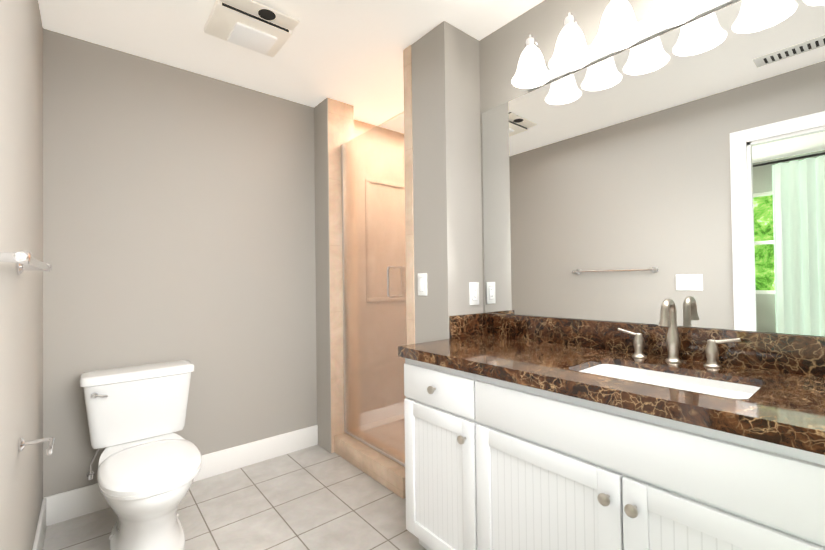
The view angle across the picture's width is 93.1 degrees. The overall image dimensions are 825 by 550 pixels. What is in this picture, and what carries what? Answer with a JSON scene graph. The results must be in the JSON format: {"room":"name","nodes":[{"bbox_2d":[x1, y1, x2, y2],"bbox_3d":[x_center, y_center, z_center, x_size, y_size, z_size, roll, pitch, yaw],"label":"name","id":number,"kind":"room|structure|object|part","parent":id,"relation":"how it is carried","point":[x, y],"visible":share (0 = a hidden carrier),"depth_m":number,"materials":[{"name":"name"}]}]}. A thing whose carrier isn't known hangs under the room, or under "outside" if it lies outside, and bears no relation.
{"room":"bathroom","nodes":[
{"label":"bathroom","id":0,"kind":"room"},
{"bbox_2d":[0,0,42,549],"bbox_3d":[-0.861,-0.026,0.730,0.055,2.440,3.233,0,-1,-40],"label":"wall","id":1,"kind":"structure","parent":0,"point":[21,229],"depth_m":1.28,"materials":[{"name":"paint"}]},
{"bbox_2d":[0,251,51,274],"bbox_3d":[-1.007,-0.030,1.012,0.079,0.048,0.665,0,-1,-40],"label":"towel rail","id":2,"kind":"object","parent":1,"relation":"attached to","point":[25,260],"visible":1,"depth_m":0.80,"materials":[{"name":"silver metal"}]},
{"bbox_2d":[18,437,54,455],"bbox_3d":[-1.162,0.535,1.204,0.086,0.044,0.196,0,-1,-40],"label":"paper holder","id":3,"kind":"object","parent":1,"relation":"attached to","point":[22,443],"visible":1,"depth_m":1.24,"materials":[{"name":"silver metal"}]},
{"bbox_2d":[32,498,45,549],"bbox_3d":[-1.152,1.133,1.135,0.013,0.140,1.969,0,-1,-40],"label":"baseboard","id":4,"kind":"structure","parent":1,"relation":"attached to","point":[39,536],"depth_m":1.71,"materials":[{"name":"white wood"}]},
{"bbox_2d":[43,28,374,497],"bbox_3d":[-0.841,0.000,2.783,2.600,2.440,0.100,0,-1,-40],"label":"wall","id":5,"kind":"structure","parent":0,"point":[178,213],"depth_m":2.28,"materials":[{"name":"paint"}]},
{"bbox_2d":[43,425,317,525],"bbox_3d":[-1.237,1.150,2.353,1.439,0.140,0.013,0,-1,-40],"label":"baseboard","id":6,"kind":"structure","parent":5,"relation":"attached to","point":[70,504],"depth_m":2.39,"materials":[{"name":"white wood"}]},
{"bbox_2d":[43,445,426,549],"bbox_3d":[0.208,1.240,1.523,2.600,0.100,3.333,0,-1,-40],"label":"floor","id":7,"kind":"structure","parent":0,"point":[316,497],"depth_m":1.98,"materials":[{"name":"tile"}]},
{"bbox_2d":[80,360,201,549],"bbox_3d":[-1.236,0.846,1.817,0.480,0.733,0.898,0,-1,-40],"label":"toilet","id":8,"kind":"object","parent":7,"relation":"on","point":[149,465],"visible":1,"depth_m":1.82,"materials":[{"name":"white ceramic"}]},
{"bbox_3d":[-1.571,0.795,1.945,0.080,0.478,0.274,0,-1,-40],"label":"lever","id":9,"kind":"part","parent":8,"relation":"part of","materials":[{"name":"silver metal"}]},
{"bbox_3d":[-1.423,0.507,2.041,0.480,0.043,0.216,0,-1,-40],"label":"lid","id":10,"kind":"part","parent":8,"relation":"part of","materials":[{"name":"white ceramic"}]},
{"bbox_3d":[-1.423,0.684,2.042,0.456,0.312,0.200,0,-1,-40],"label":"tank","id":11,"kind":"part","parent":8,"relation":"part of","materials":[{"name":"white ceramic"}]},
{"bbox_3d":[-1.204,1.024,1.780,0.354,0.375,0.795,0,-1,-40],"label":"bowl","id":12,"kind":"part","parent":8,"relation":"part of","materials":[{"name":"white ceramic"}]},
{"bbox_3d":[-1.114,0.808,1.670,0.362,0.050,0.516,0,-1,-40],"label":"seat","id":13,"kind":"part","parent":8,"relation":"part of","materials":[{"name":"white plastic"}]},
{"bbox_2d":[334,433,405,498],"bbox_3d":[-0.243,1.151,2.429,0.135,0.115,0.760,0,-1,-40],"label":"curb","id":14,"kind":"object","parent":7,"relation":"on","point":[383,470],"visible":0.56,"depth_m":2.34,"materials":[{"name":"stone"}]},
{"bbox_2d":[341,111,406,466],"bbox_3d":[-0.239,0.082,2.458,0.113,2.018,0.756,0,-1,-40],"label":"glass shower enclosure","id":15,"kind":"object","parent":14,"relation":"on","point":[374,252],"visible":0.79,"depth_m":2.46,"materials":[{"name":"clear glass"}]},
{"bbox_3d":[-0.102,0.040,2.293,0.113,0.185,0.014,0,-1,-40],"label":"handle","id":16,"kind":"part","parent":15,"relation":"part of","materials":[{"name":"silver metal"}]},
{"bbox_2d":[398,354,824,549],"bbox_3d":[0.735,0.757,1.163,0.583,0.845,1.808,0,-1,-40],"label":"bathroom vanity","id":17,"kind":"object","parent":7,"relation":"on","point":[522,432],"depth_m":1.08,"materials":[{"name":"white wood"}]},
{"bbox_2d":[398,334,824,445],"bbox_3d":[0.736,0.313,1.172,0.568,0.043,1.816,0,-1,-40],"label":"countertop","id":18,"kind":"structure","parent":17,"relation":"on","point":[790,404],"depth_m":1.11,"materials":[{"name":"brown stone"}]},
{"bbox_2d":[449,313,824,376],"bbox_3d":[0.856,0.236,1.274,0.253,0.110,1.815,0,-1,-40],"label":"backsplash","id":19,"kind":"structure","parent":18,"relation":"on","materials":[{"name":"stone"}]},
{"bbox_2d":[594,362,741,393],"bbox_3d":[0.723,0.380,1.144,0.278,0.136,0.448,0,-1,-40],"label":"sink","id":20,"kind":"object","parent":18,"relation":"in","point":[626,371],"depth_m":1.22,"materials":[{"name":"white ceramic"}]},
{"bbox_2d":[614,298,741,369],"bbox_3d":[0.852,0.184,1.297,0.123,0.214,0.357,0,-1,-40],"label":"faucet","id":21,"kind":"object","parent":18,"relation":"on","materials":[{"name":"silver metal"}]},
{"bbox_2d":[38,0,543,125],"bbox_3d":[0.154,-1.299,1.539,2.655,0.100,3.333,0,-1,-40],"label":"ceiling","id":22,"kind":"structure","parent":0,"point":[350,52],"depth_m":2.03,"materials":[{"name":"paint"}]},
{"bbox_2d":[204,0,298,56],"bbox_3d":[-0.770,-1.195,1.865,0.340,0.073,0.340,0,-1,-40],"label":"exhaust fan","id":23,"kind":"object","parent":22,"relation":"attached to","point":[253,25],"visible":1,"depth_m":1.84,"materials":[{"name":"white plastic"}]},
{"bbox_2d":[314,97,330,452],"bbox_3d":[-0.635,-0.003,2.757,0.006,2.440,0.203,0,-1,-40],"label":"wall","id":24,"kind":"structure","parent":0,"point":[322,261],"depth_m":2.75,"materials":[{"name":"paint"}]},
{"bbox_2d":[328,98,353,452],"bbox_3d":[-0.554,-0.003,2.824,0.205,2.440,0.203,0,-1,-40],"label":"wall","id":25,"kind":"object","parent":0,"point":[340,123],"visible":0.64,"depth_m":2.72,"materials":[{"name":"tile"}]},
{"bbox_2d":[403,44,414,344],"bbox_3d":[0.406,-0.020,2.459,1.095,2.440,0.065,0,-1,-40],"label":"wall","id":26,"kind":"structure","parent":0,"point":[409,215],"depth_m":2.11,"materials":[{"name":"tile"}]},
{"bbox_2d":[411,21,482,343],"bbox_3d":[0.228,-0.022,2.106,0.360,2.440,0.252,0,-1,-40],"label":"wall","id":27,"kind":"structure","parent":0,"point":[447,189],"depth_m":1.98,"materials":[{"name":"paint"}]},
{"bbox_2d":[418,273,426,295],"bbox_3d":[0.051,0.049,2.031,0.008,0.116,0.072,0,-1,-40],"label":"light switch","id":28,"kind":"object","parent":27,"relation":"attached to","point":[422,284],"visible":1,"depth_m":2.02,"materials":[{"name":"white plastic"}]},
{"bbox_2d":[469,282,478,304],"bbox_3d":[0.318,0.095,2.007,0.072,0.116,0.008,0,-1,-40],"label":"outlet","id":29,"kind":"object","parent":27,"relation":"attached to","point":[473,293],"visible":1,"depth_m":2.00,"materials":[{"name":"white plastic"}]},
{"bbox_2d":[479,0,824,336],"bbox_3d":[1.001,-0.042,1.380,0.100,2.440,1.853,0,-1,-40],"label":"wall","id":30,"kind":"structure","parent":0,"point":[502,48],"depth_m":1.85,"materials":[{"name":"paint"}]},
{"bbox_2d":[511,0,736,90],"bbox_3d":[0.925,-0.946,1.216,0.218,0.192,1.442,0,-1,-40],"label":"sconce","id":31,"kind":"object","parent":30,"relation":"attached to","point":[621,29],"visible":1,"depth_m":1.46,"materials":[{"name":"white glass"}]},
{"bbox_2d":[482,0,824,335],"bbox_3d":[0.944,-0.344,1.361,0.005,1.046,1.786,0,-1,-40],"label":"mirror","id":32,"kind":"object","parent":30,"relation":"attached to","point":[682,168],"visible":1,"depth_m":1.37,"materials":[{"name":"silver mirror"}]}
]}

